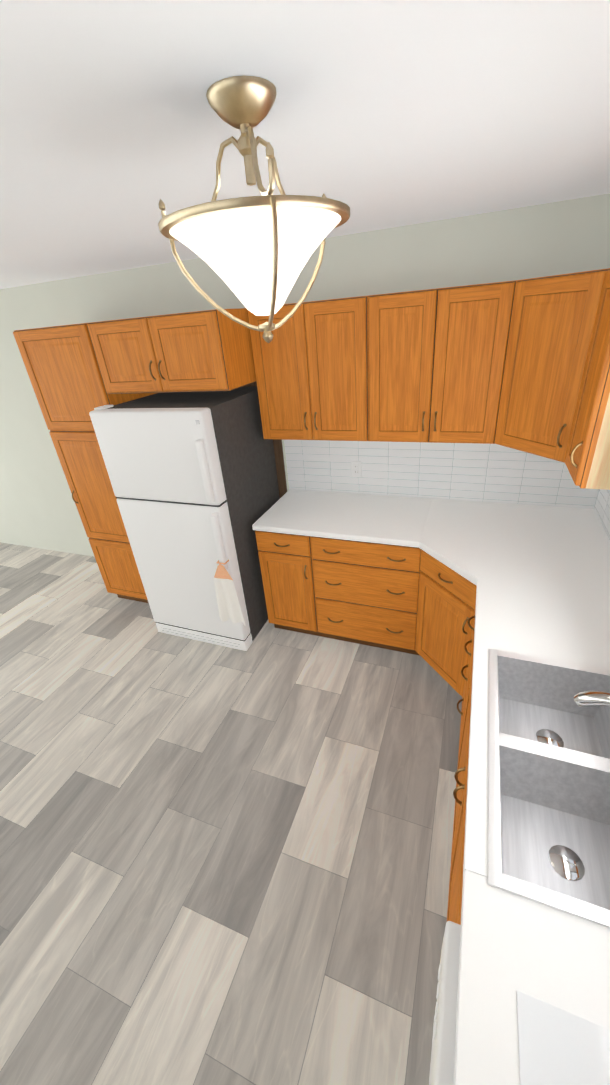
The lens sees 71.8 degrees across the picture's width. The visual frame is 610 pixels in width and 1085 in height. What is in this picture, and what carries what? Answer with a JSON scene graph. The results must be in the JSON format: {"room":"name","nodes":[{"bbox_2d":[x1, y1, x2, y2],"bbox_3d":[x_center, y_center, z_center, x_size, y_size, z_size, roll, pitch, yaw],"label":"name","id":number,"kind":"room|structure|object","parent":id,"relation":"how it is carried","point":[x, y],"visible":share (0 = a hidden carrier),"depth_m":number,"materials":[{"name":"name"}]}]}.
{"room":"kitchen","nodes":[
{"label":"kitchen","id":0,"kind":"room"},
{"bbox_2d":[0,542,461,1084],"bbox_3d":[-2.339,1.800,1.480,6.750,0.060,6.750,6,30,20],"label":"floor","id":1,"kind":"structure","parent":0,"point":[224,866],"depth_m":1.89,"materials":[{"name":"wood"}]},
{"bbox_2d":[13,323,155,602],"bbox_3d":[-1.381,-0.512,3.300,0.623,2.130,0.659,6,30,20],"label":"pantry cabinet","id":2,"kind":"object","parent":1,"relation":"on","point":[61,364],"visible":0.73,"depth_m":2.88,"materials":[{"name":"brown wood"}]},
{"bbox_2d":[89,386,279,650],"bbox_3d":[-0.676,-0.167,3.013,0.868,1.684,0.884,6,30,20],"label":"refrigerator","id":3,"kind":"object","parent":1,"relation":"on","point":[193,479],"visible":0.96,"depth_m":2.66,"materials":[{"name":"white plastic"}]},
{"bbox_2d":[213,558,245,625],"bbox_3d":[-0.488,0.322,2.709,0.204,0.460,0.069,6,30,20],"label":"towel","id":4,"kind":"object","parent":3,"relation":"hanging from","point":[229,607],"depth_m":2.70,"materials":[{"name":"white fabric"}]},
{"bbox_2d":[255,530,321,636],"bbox_3d":[-0.014,0.186,3.101,0.383,0.875,0.659,6,30,20],"label":"base cabinet","id":5,"kind":"object","parent":1,"relation":"on","point":[286,565],"visible":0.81,"depth_m":2.82,"materials":[{"name":"brown wood"}]},
{"bbox_2d":[310,536,421,654],"bbox_3d":[0.480,0.241,2.916,0.673,0.875,0.658,6,30,20],"label":"base cabinet","id":6,"kind":"object","parent":1,"relation":"on","point":[366,593],"visible":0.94,"depth_m":2.63,"materials":[{"name":"brown wood"}]},
{"bbox_2d":[429,921,460,1084],"bbox_3d":[0.520,1.393,0.771,0.669,0.870,0.638,6,30,20],"label":"dishwasher","id":7,"kind":"object","parent":1,"relation":"on","point":[442,1053],"visible":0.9,"depth_m":0.82,"materials":[{"name":"white plastic"}]},
{"bbox_2d":[415,550,476,696],"bbox_3d":[1.174,0.387,2.527,0.929,0.875,0.932,6,30,20],"label":"base cabinet","id":8,"kind":"object","parent":1,"relation":"on","point":[446,602],"visible":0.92,"depth_m":2.33,"materials":[{"name":"brown wood"}]},
{"bbox_2d":[252,489,483,581],"bbox_3d":[0.348,-0.102,2.604,1.350,0.038,0.938,6,30,20],"label":"countertop","id":9,"kind":"structure","parent":8,"relation":"on","point":[451,532],"depth_m":2.61,"materials":[{"name":"white stone"}]},
{"bbox_2d":[453,502,609,1084],"bbox_3d":[0.914,0.471,1.442,0.636,0.038,2.950,6,30,20],"label":"countertop","id":10,"kind":"structure","parent":8,"relation":"on","point":[538,576],"depth_m":0.92,"materials":[{"name":"white stone"}]},
{"bbox_2d":[488,649,609,927],"bbox_3d":[0.780,0.679,1.210,0.485,0.177,0.780,6,30,20],"label":"sink","id":11,"kind":"object","parent":10,"relation":"in","point":[549,796],"visible":1,"depth_m":1.20,"materials":[{"name":"silver metal"}]},
{"bbox_2d":[517,990,609,1084],"bbox_3d":[0.499,0.965,0.547,0.385,0.004,0.440,6,30,20],"label":"board","id":12,"kind":"object","parent":10,"relation":"on","point":[558,1046],"visible":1,"depth_m":0.73,"materials":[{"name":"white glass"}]},
{"bbox_2d":[574,690,609,706],"bbox_3d":[0.860,0.486,1.094,0.265,0.258,0.161,6,30,20],"label":"faucet","id":13,"kind":"object","parent":10,"relation":"on","point":[590,698],"visible":1,"depth_m":1.14,"materials":[{"name":"silver metal"}]},
{"bbox_2d":[492,503,599,560],"bbox_3d":[1.305,-0.065,2.376,0.420,0.038,0.660,6,30,20],"label":"countertop","id":14,"kind":"structure","parent":8,"relation":"on","point":[549,531],"depth_m":2.33,"materials":[{"name":"white stone"}]},
{"bbox_2d":[457,602,475,757],"bbox_3d":[1.065,0.710,1.945,0.658,0.875,0.403,6,30,20],"label":"base cabinet","id":15,"kind":"object","parent":1,"relation":"on","point":[466,677],"visible":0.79,"depth_m":1.99,"materials":[{"name":"brown wood"}]},
{"bbox_2d":[447,662,501,924],"bbox_3d":[0.826,1.023,1.402,0.659,0.875,0.934,6,30,20],"label":"base cabinet","id":16,"kind":"object","parent":1,"relation":"on","point":[456,867],"visible":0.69,"depth_m":1.43,"materials":[{"name":"brown wood"}]},
{"bbox_2d":[0,193,609,556],"bbox_3d":[-1.264,-0.839,3.561,6.750,2.440,0.150,6,30,20],"label":"wall","id":17,"kind":"structure","parent":0,"point":[38,508],"depth_m":2.70,"materials":[{"name":"paint"}]},
{"bbox_2d":[87,308,286,497],"bbox_3d":[-0.677,-0.433,3.035,0.881,2.130,0.659,6,30,20],"label":"upper cabinet","id":18,"kind":"object","parent":17,"relation":"attached to","point":[205,351],"visible":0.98,"depth_m":2.37,"materials":[{"name":"brown wood"}]},
{"bbox_2d":[247,296,368,440],"bbox_3d":[0.070,-1.027,2.552,0.694,0.750,0.356,6,30,20],"label":"upper cabinet","id":19,"kind":"object","parent":17,"relation":"attached to","point":[311,364],"visible":0.96,"depth_m":2.42,"materials":[{"name":"brown wood"}]},
{"bbox_2d":[284,440,598,508],"bbox_3d":[0.785,-0.507,2.752,1.980,0.463,0.008,6,30,20],"label":"backsplash","id":20,"kind":"structure","parent":17,"relation":"attached to","point":[492,473],"depth_m":2.74,"materials":[{"name":"tile"}]},
{"bbox_2d":[351,461,360,476],"bbox_3d":[0.357,-0.509,2.928,0.070,0.114,0.008,6,30,20],"label":"electrical outlet","id":21,"kind":"object","parent":20,"relation":"attached to","point":[356,468],"visible":1,"depth_m":2.92,"materials":[{"name":"white plastic"}]},
{"bbox_2d":[368,280,516,443],"bbox_3d":[0.716,-0.955,2.309,0.688,0.750,0.356,6,30,20],"label":"upper cabinet","id":22,"kind":"object","parent":17,"relation":"attached to","point":[436,361],"visible":1,"depth_m":2.17,"materials":[{"name":"brown wood"}]},
{"bbox_2d":[494,268,609,462],"bbox_3d":[1.272,-0.827,1.978,0.614,0.750,0.616,6,30,20],"label":"upper cabinet","id":23,"kind":"object","parent":17,"relation":"attached to","point":[553,320],"visible":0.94,"depth_m":1.87,"materials":[{"name":"brown wood"}]},
{"bbox_2d":[0,0,609,288],"bbox_3d":[-2.538,-0.396,0.300,6.750,0.060,6.750,6,30,20],"label":"ceiling","id":24,"kind":"structure","parent":0,"point":[115,127],"depth_m":0.89,"materials":[{"name":"paint"}]},
{"bbox_2d":[158,75,349,342],"bbox_3d":[-0.111,-0.656,0.894,0.416,0.425,0.397,6,30,20],"label":"ceiling light fixture","id":25,"kind":"object","parent":24,"relation":"attached to","point":[254,253],"visible":1,"depth_m":0.80,"materials":[{"name":"gold metal"}]},
{"bbox_3d":[1.111,0.418,0.821,0.150,2.440,3.770,6,30,20],"label":"wall","id":26,"kind":"structure","parent":0,"visible":0},
{"bbox_2d":[565,270,609,489],"bbox_3d":[1.230,-0.602,1.565,0.356,0.750,0.304,6,30,20],"label":"upper cabinet","id":27,"kind":"object","parent":26,"relation":"attached to","point":[587,460],"visible":1,"depth_m":1.59,"materials":[{"name":"brown wood"}]},
{"bbox_2d":[594,489,609,540],"bbox_3d":[1.044,0.518,0.904,0.008,0.998,3.757,6,30,20],"label":"backsplash","id":28,"kind":"structure","parent":26,"relation":"attached to","point":[602,507],"depth_m":2.32,"materials":[{"name":"tile"}]}
]}

